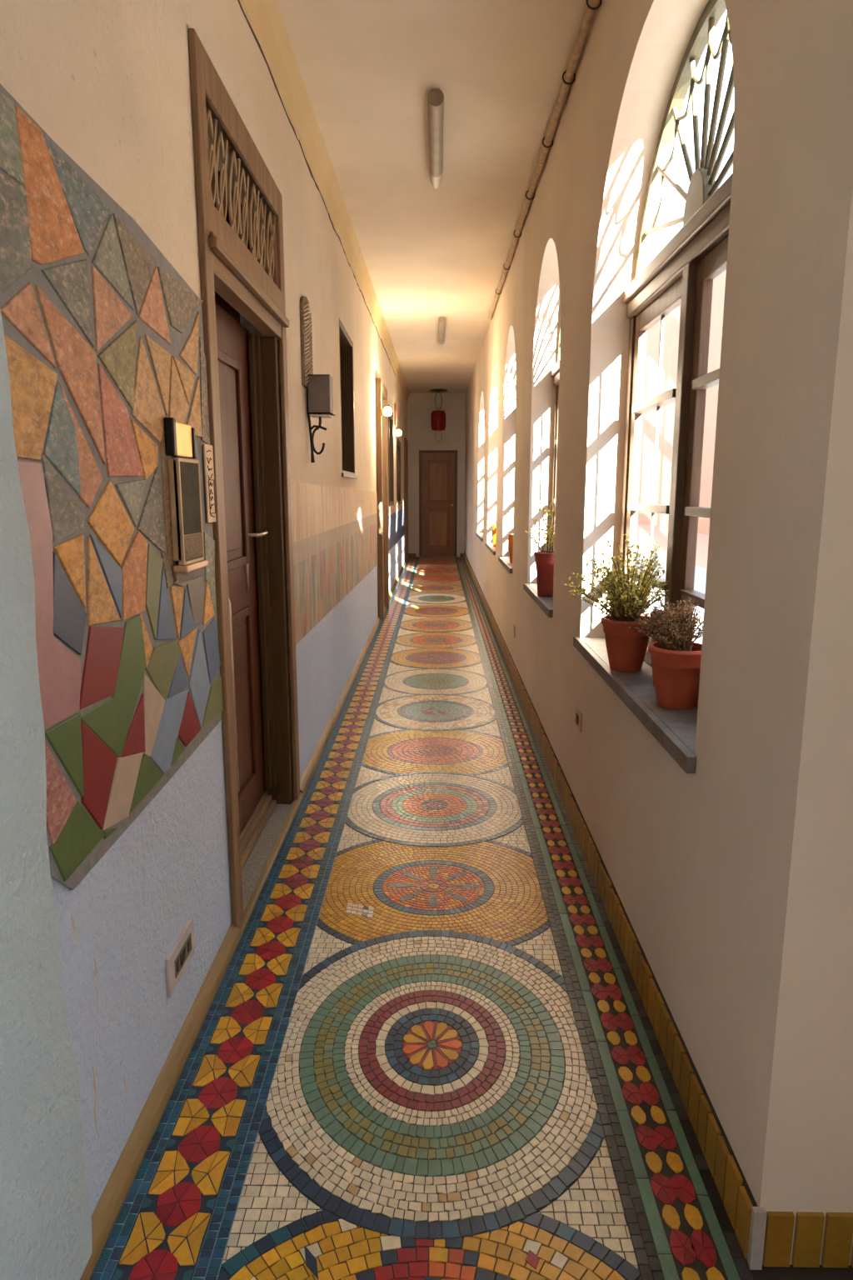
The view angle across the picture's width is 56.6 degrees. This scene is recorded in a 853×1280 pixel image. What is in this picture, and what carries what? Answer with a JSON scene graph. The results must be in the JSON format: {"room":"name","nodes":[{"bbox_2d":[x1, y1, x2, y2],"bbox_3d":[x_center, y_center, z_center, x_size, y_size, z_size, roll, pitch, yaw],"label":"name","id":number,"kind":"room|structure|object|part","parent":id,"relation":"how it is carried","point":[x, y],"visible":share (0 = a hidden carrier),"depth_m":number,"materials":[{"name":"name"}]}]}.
{"room":"apartment building corridor","nodes":[
{"label":"apartment building corridor","id":0,"kind":"room"},
{"bbox_2d":[0,0,407,1279],"bbox_3d":[-0.580,-1.526,6.591,0.222,3.074,17.500,0,11,1],"label":"wall","id":1,"kind":"structure","parent":0,"point":[108,82],"depth_m":1.48,"materials":[{"name":"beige paint"}]},
{"bbox_2d":[0,83,223,889],"bbox_3d":[-0.558,-0.244,1.535,0.010,1.165,1.012,0,11,1],"label":"mosaic panel","id":2,"kind":"object","parent":1,"relation":"attached to","point":[104,342],"visible":0.95,"depth_m":1.35,"materials":[{"name":"tile"}]},
{"bbox_2d":[164,417,208,572],"bbox_3d":[-0.534,-0.321,1.767,0.032,0.326,0.164,0,11,1],"label":"intercom panel","id":3,"kind":"object","parent":2,"relation":"attached to","point":[180,438],"visible":1,"depth_m":1.73,"materials":[{"name":"brown metal"}]},
{"bbox_3d":[-0.538,-0.288,1.777,0.024,0.230,0.150,0,11,1],"label":"casing","id":4,"kind":"part","parent":3,"relation":"part of","materials":[{"name":"brown metal"}]},
{"bbox_3d":[-0.529,-0.316,1.771,0.002,0.156,0.134,0,11,1],"label":"glass panel","id":5,"kind":"part","parent":3,"relation":"part of","materials":[{"name":"black glass"}]},
{"bbox_2d":[184,533,203,560],"bbox_3d":[-0.528,-0.211,1.791,0.004,0.053,0.134,0,11,1],"label":"speaker grille","id":6,"kind":"object","parent":3,"relation":"attached to","point":[193,542],"depth_m":1.79,"materials":[{"name":"grey metal"}]},
{"bbox_2d":[203,444,216,522],"bbox_3d":[-0.544,-0.393,1.990,0.006,0.192,0.069,0,11,1],"label":"plate","id":7,"kind":"object","parent":2,"relation":"attached to","point":[207,449],"visible":1,"depth_m":1.98,"materials":[{"name":"beige ceramic"}]},
{"bbox_2d":[165,917,194,996],"bbox_3d":[-0.557,0.717,1.799,0.011,0.090,0.174,0,11,1],"label":"wall socket","id":8,"kind":"object","parent":1,"relation":"attached to","point":[181,954],"visible":1,"depth_m":1.78,"materials":[{"name":"plastic"}]},
{"bbox_2d":[188,28,300,928],"bbox_3d":[-0.625,-0.384,2.570,0.227,2.310,1.055,0,11,1],"label":"door","id":9,"kind":"structure","parent":1,"relation":"in","point":[245,382],"depth_m":2.70,"materials":[{"name":"brown wood"}]},
{"bbox_3d":[-0.644,-1.306,2.400,0.010,0.255,0.880,0,11,1],"label":"transom panel","id":10,"kind":"part","parent":9,"relation":"part of","materials":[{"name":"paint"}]},
{"bbox_2d":[206,109,274,280],"bbox_3d":[-0.556,-1.304,2.400,0.021,0.252,0.906,0,11,1],"label":"grille","id":11,"kind":"object","parent":9,"relation":"attached to","point":[263,252],"depth_m":2.33,"materials":[{"name":"brown wood"}]},
{"bbox_3d":[-0.550,-1.060,2.442,0.077,0.085,0.975,0,11,1],"label":"lintel moulding","id":12,"kind":"part","parent":9,"relation":"part of","materials":[{"name":"brown wood"}]},
{"bbox_3d":[-0.609,-0.376,2.825,0.062,0.400,0.126,0,11,1],"label":"handle","id":13,"kind":"part","parent":9,"relation":"part of","materials":[{"name":"metal"}]},
{"bbox_2d":[80,555,409,1279],"bbox_3d":[-0.456,-0.302,8.293,0.029,0.042,14.600,0,11,1],"label":"baseboard","id":14,"kind":"structure","parent":1,"relation":"attached to","point":[105,1214],"depth_m":1.75,"materials":[{"name":"brown wood"}]},
{"bbox_2d":[299,295,313,389],"bbox_3d":[-0.523,-1.301,3.473,0.022,0.380,0.230,0,11,1],"label":"carved panel","id":15,"kind":"object","parent":1,"relation":"attached to","point":[306,318],"visible":0.96,"depth_m":3.40,"materials":[{"name":"brown metal"}]},
{"bbox_2d":[307,374,334,462],"bbox_3d":[-0.468,-0.985,3.541,0.133,0.375,0.115,0,11,1],"label":"wall sconce","id":16,"kind":"object","parent":1,"relation":"attached to","point":[320,392],"visible":0.99,"depth_m":3.48,"materials":[{"name":"grey metal"}]},
{"bbox_3d":[-0.472,-1.168,3.512,0.099,0.005,0.105,0,11,1],"label":"shade trim","id":17,"kind":"part","parent":16,"relation":"part of","materials":[{"name":"black metal"}]},
{"bbox_3d":[-0.472,-1.089,3.527,0.097,0.160,0.103,0,11,1],"label":"lamp shade","id":18,"kind":"part","parent":16,"relation":"part of","materials":[{"name":"grey fabric"}]},
{"bbox_3d":[-0.472,-1.011,3.541,0.099,0.005,0.105,0,11,1],"label":"shade trim","id":19,"kind":"part","parent":16,"relation":"part of","materials":[{"name":"black metal"}]},
{"bbox_2d":[310,414,332,417],"bbox_3d":[-0.472,-1.002,3.543,0.088,0.006,0.094,0,11,1],"label":"diffuser","id":20,"kind":"object","parent":16,"relation":"attached to","point":[312,415],"depth_m":3.52,"materials":[{"name":"white glass"}]},
{"bbox_2d":[239,0,409,401],"bbox_3d":[-0.456,-2.935,7.037,0.050,0.468,16.100,0,11,1],"label":"trim","id":21,"kind":"structure","parent":1,"relation":"attached to","point":[264,17],"depth_m":3.42,"materials":[{"name":"paint"}]},
{"bbox_2d":[290,481,377,644],"bbox_3d":[-0.507,-0.672,5.360,0.006,0.730,4.510,0,11,1],"label":"mosaic panel","id":22,"kind":"object","parent":1,"relation":"attached to","point":[335,529],"visible":0.81,"depth_m":4.17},
{"bbox_2d":[339,319,357,479],"bbox_3d":[-0.574,-1.520,5.137,0.154,0.918,0.840,0,11,1],"label":"window","id":23,"kind":"structure","parent":1,"relation":"in","point":[346,344],"depth_m":5.48,"materials":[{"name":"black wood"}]},
{"bbox_3d":[-0.504,-1.080,5.218,0.014,0.024,0.840,0,11,1],"label":"sill","id":24,"kind":"part","parent":23,"relation":"part of","materials":[{"name":"grey wood"}]},
{"bbox_2d":[375,378,389,620],"bbox_3d":[-0.504,-1.395,8.023,0.175,2.290,0.940,0,11,1],"label":"door","id":25,"kind":"structure","parent":1,"relation":"in","point":[382,448],"depth_m":7.71,"materials":[{"name":"brown wood"}]},
{"bbox_2d":[381,406,391,416],"bbox_3d":[-0.373,-2.145,7.438,0.097,0.089,0.084,0,11,1],"label":"wall lamp","id":26,"kind":"object","parent":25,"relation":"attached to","point":[387,411],"visible":1,"depth_m":7.41,"materials":[{"name":"white glass"}]},
{"bbox_2d":[388,404,394,506],"bbox_3d":[-0.478,-2.253,9.785,0.094,1.170,0.960,0,11,1],"label":"window","id":27,"kind":"structure","parent":1,"relation":"in","point":[391,462],"depth_m":10.11,"materials":[{"name":"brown wood"}]},
{"bbox_2d":[394,403,397,426],"bbox_3d":[-0.416,-3.026,10.632,0.030,0.296,0.178,0,11,1],"label":"wall plaque","id":28,"kind":"object","parent":1,"relation":"attached to","point":[395,404],"visible":1,"depth_m":10.57,"materials":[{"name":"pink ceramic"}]},
{"bbox_2d":[394,429,401,436],"bbox_3d":[-0.383,-2.792,10.675,0.097,0.089,0.084,0,11,1],"label":"wall lamp","id":29,"kind":"object","parent":1,"relation":"attached to","point":[398,432],"visible":1,"depth_m":10.65,"materials":[{"name":"white glass"}]},
{"bbox_3d":[-0.376,-2.794,10.675,0.084,0.085,0.084,0,11,1],"label":"bulb","id":30,"kind":"part","parent":29,"relation":"part of","materials":[{"name":"white glass"}]},
{"bbox_2d":[396,437,401,504],"bbox_3d":[-0.450,-2.484,11.751,0.094,0.940,1.110,0,11,1],"label":"window","id":31,"kind":"structure","parent":1,"relation":"in","point":[398,442],"depth_m":12.15,"materials":[{"name":"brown wood"}]},
{"bbox_2d":[404,437,408,562],"bbox_3d":[-0.427,-2.511,14.315,0.150,2.170,0.960,0,11,1],"label":"door","id":32,"kind":"structure","parent":1,"relation":"in","point":[406,443],"depth_m":14.02,"materials":[{"name":"brown wood"}]},
{"bbox_2d":[275,0,594,393],"bbox_3d":[0.100,-3.098,6.694,1.900,0.621,17.100,0,11,1],"label":"ceiling","id":33,"kind":"structure","parent":0,"point":[369,69],"depth_m":3.58,"materials":[{"name":"paint"}]},
{"bbox_2d":[427,89,444,189],"bbox_3d":[0.044,-2.293,3.691,0.066,0.081,1.001,0,11,1],"label":"ceiling light","id":34,"kind":"object","parent":33,"relation":"attached to","point":[436,97],"visible":1,"depth_m":3.49,"materials":[{"name":"white plastic"}]},
{"bbox_2d":[429,389,448,441],"bbox_3d":[0.218,-4.073,14.395,0.340,0.914,0.340,0,11,1],"label":"hanging lantern","id":35,"kind":"object","parent":33,"relation":"hanging from","point":[438,420],"visible":1,"depth_m":14.30,"materials":[{"name":"red metal"}]},
{"bbox_2d":[438,316,444,347],"bbox_3d":[0.161,-3.294,8.538,0.068,0.093,1.601,0,11,1],"label":"ceiling light","id":36,"kind":"object","parent":33,"relation":"attached to","point":[442,319],"visible":1,"depth_m":8.22,"materials":[{"name":"white plastic"}]},
{"bbox_2d":[407,393,465,556],"bbox_3d":[0.218,-3.263,15.259,1.800,3.300,0.200,0,11,1],"label":"wall","id":37,"kind":"structure","parent":0,"point":[421,436],"depth_m":15.06,"materials":[{"name":"paint"}]},
{"bbox_2d":[408,553,464,556],"bbox_3d":[0.179,-1.656,15.452,1.096,0.070,0.012,0,11,1],"label":"baseboard","id":38,"kind":"structure","parent":37,"relation":"attached to","point":[409,554],"depth_m":15.45,"materials":[{"name":"brown wood"}]},
{"bbox_2d":[419,450,457,556],"bbox_3d":[0.224,-2.631,15.303,0.735,2.018,0.085,0,11,1],"label":"door","id":39,"kind":"structure","parent":37,"relation":"in","point":[437,468],"depth_m":15.29,"materials":[{"name":"brown wood"}]},
{"bbox_3d":[0.227,-2.167,15.385,0.340,0.660,0.014,0,11,1],"label":"panel","id":40,"kind":"part","parent":39,"relation":"part of","materials":[{"name":"brown wood"}]},
{"bbox_3d":[0.227,-3.052,15.220,0.340,0.720,0.014,0,11,1],"label":"panel","id":41,"kind":"part","parent":39,"relation":"part of","materials":[{"name":"brown wood"}]},
{"bbox_2d":[90,556,852,1279],"bbox_3d":[-0.680,0.032,6.934,3.450,0.127,17.800,0,11,1],"label":"floor","id":42,"kind":"structure","parent":0,"point":[427,1047],"depth_m":1.80,"materials":[{"name":"tile"}]},
{"bbox_2d":[241,799,294,911],"bbox_3d":[-0.602,0.751,2.744,0.125,0.014,1.100,0,11,1],"label":"doorstep","id":43,"kind":"object","parent":42,"relation":"on","point":[257,859],"visible":0.21,"depth_m":2.78,"materials":[{"name":"stone"}]},
{"bbox_2d":[465,0,852,1264],"bbox_3d":[0.728,-1.807,8.096,0.175,3.074,14.400,0,11,1],"label":"wall","id":44,"kind":"structure","parent":0,"point":[732,877],"depth_m":1.38,"materials":[{"name":"beige paint"}]},
{"bbox_2d":[475,532,483,541],"bbox_3d":[0.739,-2.115,9.623,0.193,1.740,1.345,0,11,1],"label":"window","id":45,"kind":"structure","parent":44,"relation":"in","point":[480,535],"depth_m":9.76,"materials":[{"name":"grey wood"}]},
{"bbox_2d":[485,542,495,554],"bbox_3d":[0.710,-1.738,7.609,0.193,1.740,1.245,0,11,1],"label":"window","id":46,"kind":"structure","parent":44,"relation":"in","point":[490,546],"depth_m":7.67,"materials":[{"name":"grey stone"}]},
{"bbox_2d":[491,524,495,545],"bbox_3d":[0.688,-1.031,7.784,0.096,0.213,0.096,0,11,1],"label":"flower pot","id":47,"kind":"object","parent":46,"relation":"on","point":[493,525],"visible":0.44,"depth_m":7.76,"materials":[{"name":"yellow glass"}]},
{"bbox_2d":[498,555,512,573],"bbox_3d":[0.686,-1.420,5.913,0.193,1.740,1.095,0,11,1],"label":"windowsill","id":48,"kind":"structure","parent":44,"relation":"in","point":[505,561],"depth_m":6.03,"materials":[{"name":"grey stone"}]},
{"bbox_2d":[508,534,513,562],"bbox_3d":[0.659,-0.691,5.966,0.096,0.213,0.096,0,11,1],"label":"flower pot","id":49,"kind":"object","parent":48,"relation":"on","point":[510,536],"visible":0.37,"depth_m":5.94,"materials":[{"name":"orange ceramic"}]},
{"bbox_2d":[513,624,515,637],"bbox_3d":[0.595,-0.062,5.367,0.008,0.080,0.080,0,11,1],"label":"wall socket","id":50,"kind":"object","parent":44,"relation":"attached to","point":[514,626],"visible":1,"depth_m":5.33,"materials":[{"name":"plastic"}]},
{"bbox_2d":[523,321,560,617],"bbox_3d":[0.659,-1.057,3.972,0.193,1.740,1.085,0,11,1],"label":"window","id":51,"kind":"structure","parent":44,"relation":"in","point":[546,603],"depth_m":4.38,"materials":[{"name":"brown wood"}]},
{"bbox_3d":[0.637,-0.219,4.129,0.149,0.036,1.085,0,11,1],"label":"sill","id":52,"kind":"part","parent":51,"relation":"part of","materials":[{"name":"grey stone"}]},
{"bbox_2d":[523,499,555,596],"bbox_3d":[0.621,-0.475,4.051,0.256,0.493,0.188,10,14,42],"label":"potted plant","id":53,"kind":"object","parent":51,"relation":"on","point":[544,560],"visible":0.82,"depth_m":4.00,"materials":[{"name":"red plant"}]},
{"bbox_3d":[0.626,-0.559,4.027,0.234,0.283,0.178,10,14,42],"label":"stem","id":54,"kind":"part","parent":53,"relation":"part of","materials":[{"name":"green plant"}]},
{"bbox_3d":[0.617,-0.338,4.049,0.142,0.225,0.142,0,11,1],"label":"pot","id":55,"kind":"part","parent":53,"relation":"part of","materials":[{"name":"red ceramic"}]},
{"bbox_3d":[0.734,-0.777,4.016,0.043,1.109,1.037,0,11,1],"label":"frame","id":56,"kind":"part","parent":51,"relation":"part of","materials":[{"name":"grey wood"}]},
{"bbox_3d":[0.734,-1.664,3.850,0.035,0.502,1.037,0,11,1],"label":"fanlight frame","id":57,"kind":"part","parent":51,"relation":"part of","materials":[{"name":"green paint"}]},
{"bbox_2d":[488,0,601,319],"bbox_3d":[0.560,-2.331,3.846,0.053,0.188,7.834,0,11,1],"label":"conduit","id":58,"kind":"object","parent":44,"relation":"attached to","point":[592,6],"visible":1,"depth_m":3.48,"materials":[{"name":"beige metal"}]},
{"bbox_2d":[575,706,582,732],"bbox_3d":[0.559,0.291,2.913,0.010,0.070,0.100,0,11,1],"label":"wall socket","id":59,"kind":"object","parent":44,"relation":"attached to","point":[578,722],"visible":1,"depth_m":2.89,"materials":[{"name":"beige plastic"}]},
{"bbox_2d":[573,0,734,773],"bbox_3d":[0.632,-0.709,2.115,0.193,1.740,1.365,0,11,1],"label":"window","id":60,"kind":"structure","parent":44,"relation":"in","point":[684,271],"depth_m":2.10,"materials":[{"name":"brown wood"}]},
{"bbox_2d":[564,533,669,672],"bbox_3d":[0.550,-0.111,2.345,0.295,0.406,0.370,0,11,1],"label":"potted plant","id":61,"kind":"object","parent":60,"relation":"on","point":[627,647],"visible":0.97,"depth_m":2.32,"materials":[{"name":"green plant"}]},
{"bbox_3d":[0.547,-0.176,2.336,0.258,0.274,0.355,0,11,1],"label":"stem","id":62,"kind":"part","parent":61,"relation":"part of","materials":[{"name":"green plant"}]},
{"bbox_3d":[0.601,0.011,2.374,0.160,0.155,0.160,0,11,1],"label":"pot","id":63,"kind":"part","parent":61,"relation":"part of","materials":[{"name":"ceramic"}]},
{"bbox_3d":[0.610,0.128,2.272,0.149,0.036,1.365,0,11,1],"label":"sill","id":64,"kind":"part","parent":60,"relation":"part of","materials":[{"name":"grey stone"}]},
{"bbox_3d":[0.707,-0.430,2.158,0.043,1.109,1.317,0,11,1],"label":"frame","id":65,"kind":"part","parent":60,"relation":"part of","materials":[{"name":"brown wood"}]},
{"bbox_2d":[650,610,676,685],"bbox_3d":[0.646,0.025,2.165,0.078,0.205,0.078,0,11,1],"label":"potted plant","id":66,"kind":"object","parent":60,"relation":"on","point":[652,613],"visible":0.09,"depth_m":2.15,"materials":[{"name":"plant"}]},
{"bbox_2d":[624,591,703,709],"bbox_3d":[0.610,0.021,1.994,0.181,0.275,0.229,-2,11,-12],"label":"potted plant","id":67,"kind":"object","parent":60,"relation":"on","point":[675,657],"visible":0.98,"depth_m":1.94,"materials":[{"name":"ceramic"}]},
{"bbox_3d":[0.596,-0.043,1.997,0.165,0.145,0.214,0,11,1],"label":"stem","id":68,"kind":"part","parent":67,"relation":"part of","materials":[{"name":"brown plant"}]},
{"bbox_3d":[0.627,0.089,1.971,0.154,0.150,0.154,0,11,1],"label":"pot","id":69,"kind":"part","parent":67,"relation":"part of","materials":[{"name":"ceramic"}]},
{"bbox_3d":[0.707,-1.316,1.992,0.035,0.502,1.317,0,11,1],"label":"fanlight frame","id":70,"kind":"part","parent":60,"relation":"part of","materials":[{"name":"green paint"}]},
{"bbox_2d":[464,551,852,1269],"bbox_3d":[0.730,-0.349,8.364,0.207,0.110,14.410,0,11,1],"label":"baseboard","id":71,"kind":"structure","parent":44,"relation":"attached to","point":[766,1237],"depth_m":1.51,"materials":[{"name":"tile"}]},
{"label":"outside","id":72,"kind":"structure","parent":0,"visible":0},
{"bbox_2d":[635,549,706,643],"bbox_3d":[3.823,-6.261,42.016,4.540,0.050,165.000,0,11,1],"label":"ground","id":73,"kind":"structure","parent":72,"point":[700,572],"depth_m":14.36,"materials":[{"name":"white"}]},
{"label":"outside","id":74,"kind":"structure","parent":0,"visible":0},
{"bbox_2d":[636,523,709,569],"bbox_3d":[23.341,-6.211,41.748,34.500,0.050,165.000,0,11,1],"label":"ground","id":75,"kind":"structure","parent":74,"point":[661,534],"depth_m":24.85,"materials":[{"name":"white"}]},
{"bbox_2d":[637,270,726,534],"bbox_3d":[10.995,-13.800,55.256,0.400,9.900,126.000,0,11,1],"label":"facade","id":76,"kind":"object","parent":75,"relation":"on","point":[672,328],"visible":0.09,"depth_m":34.41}
]}

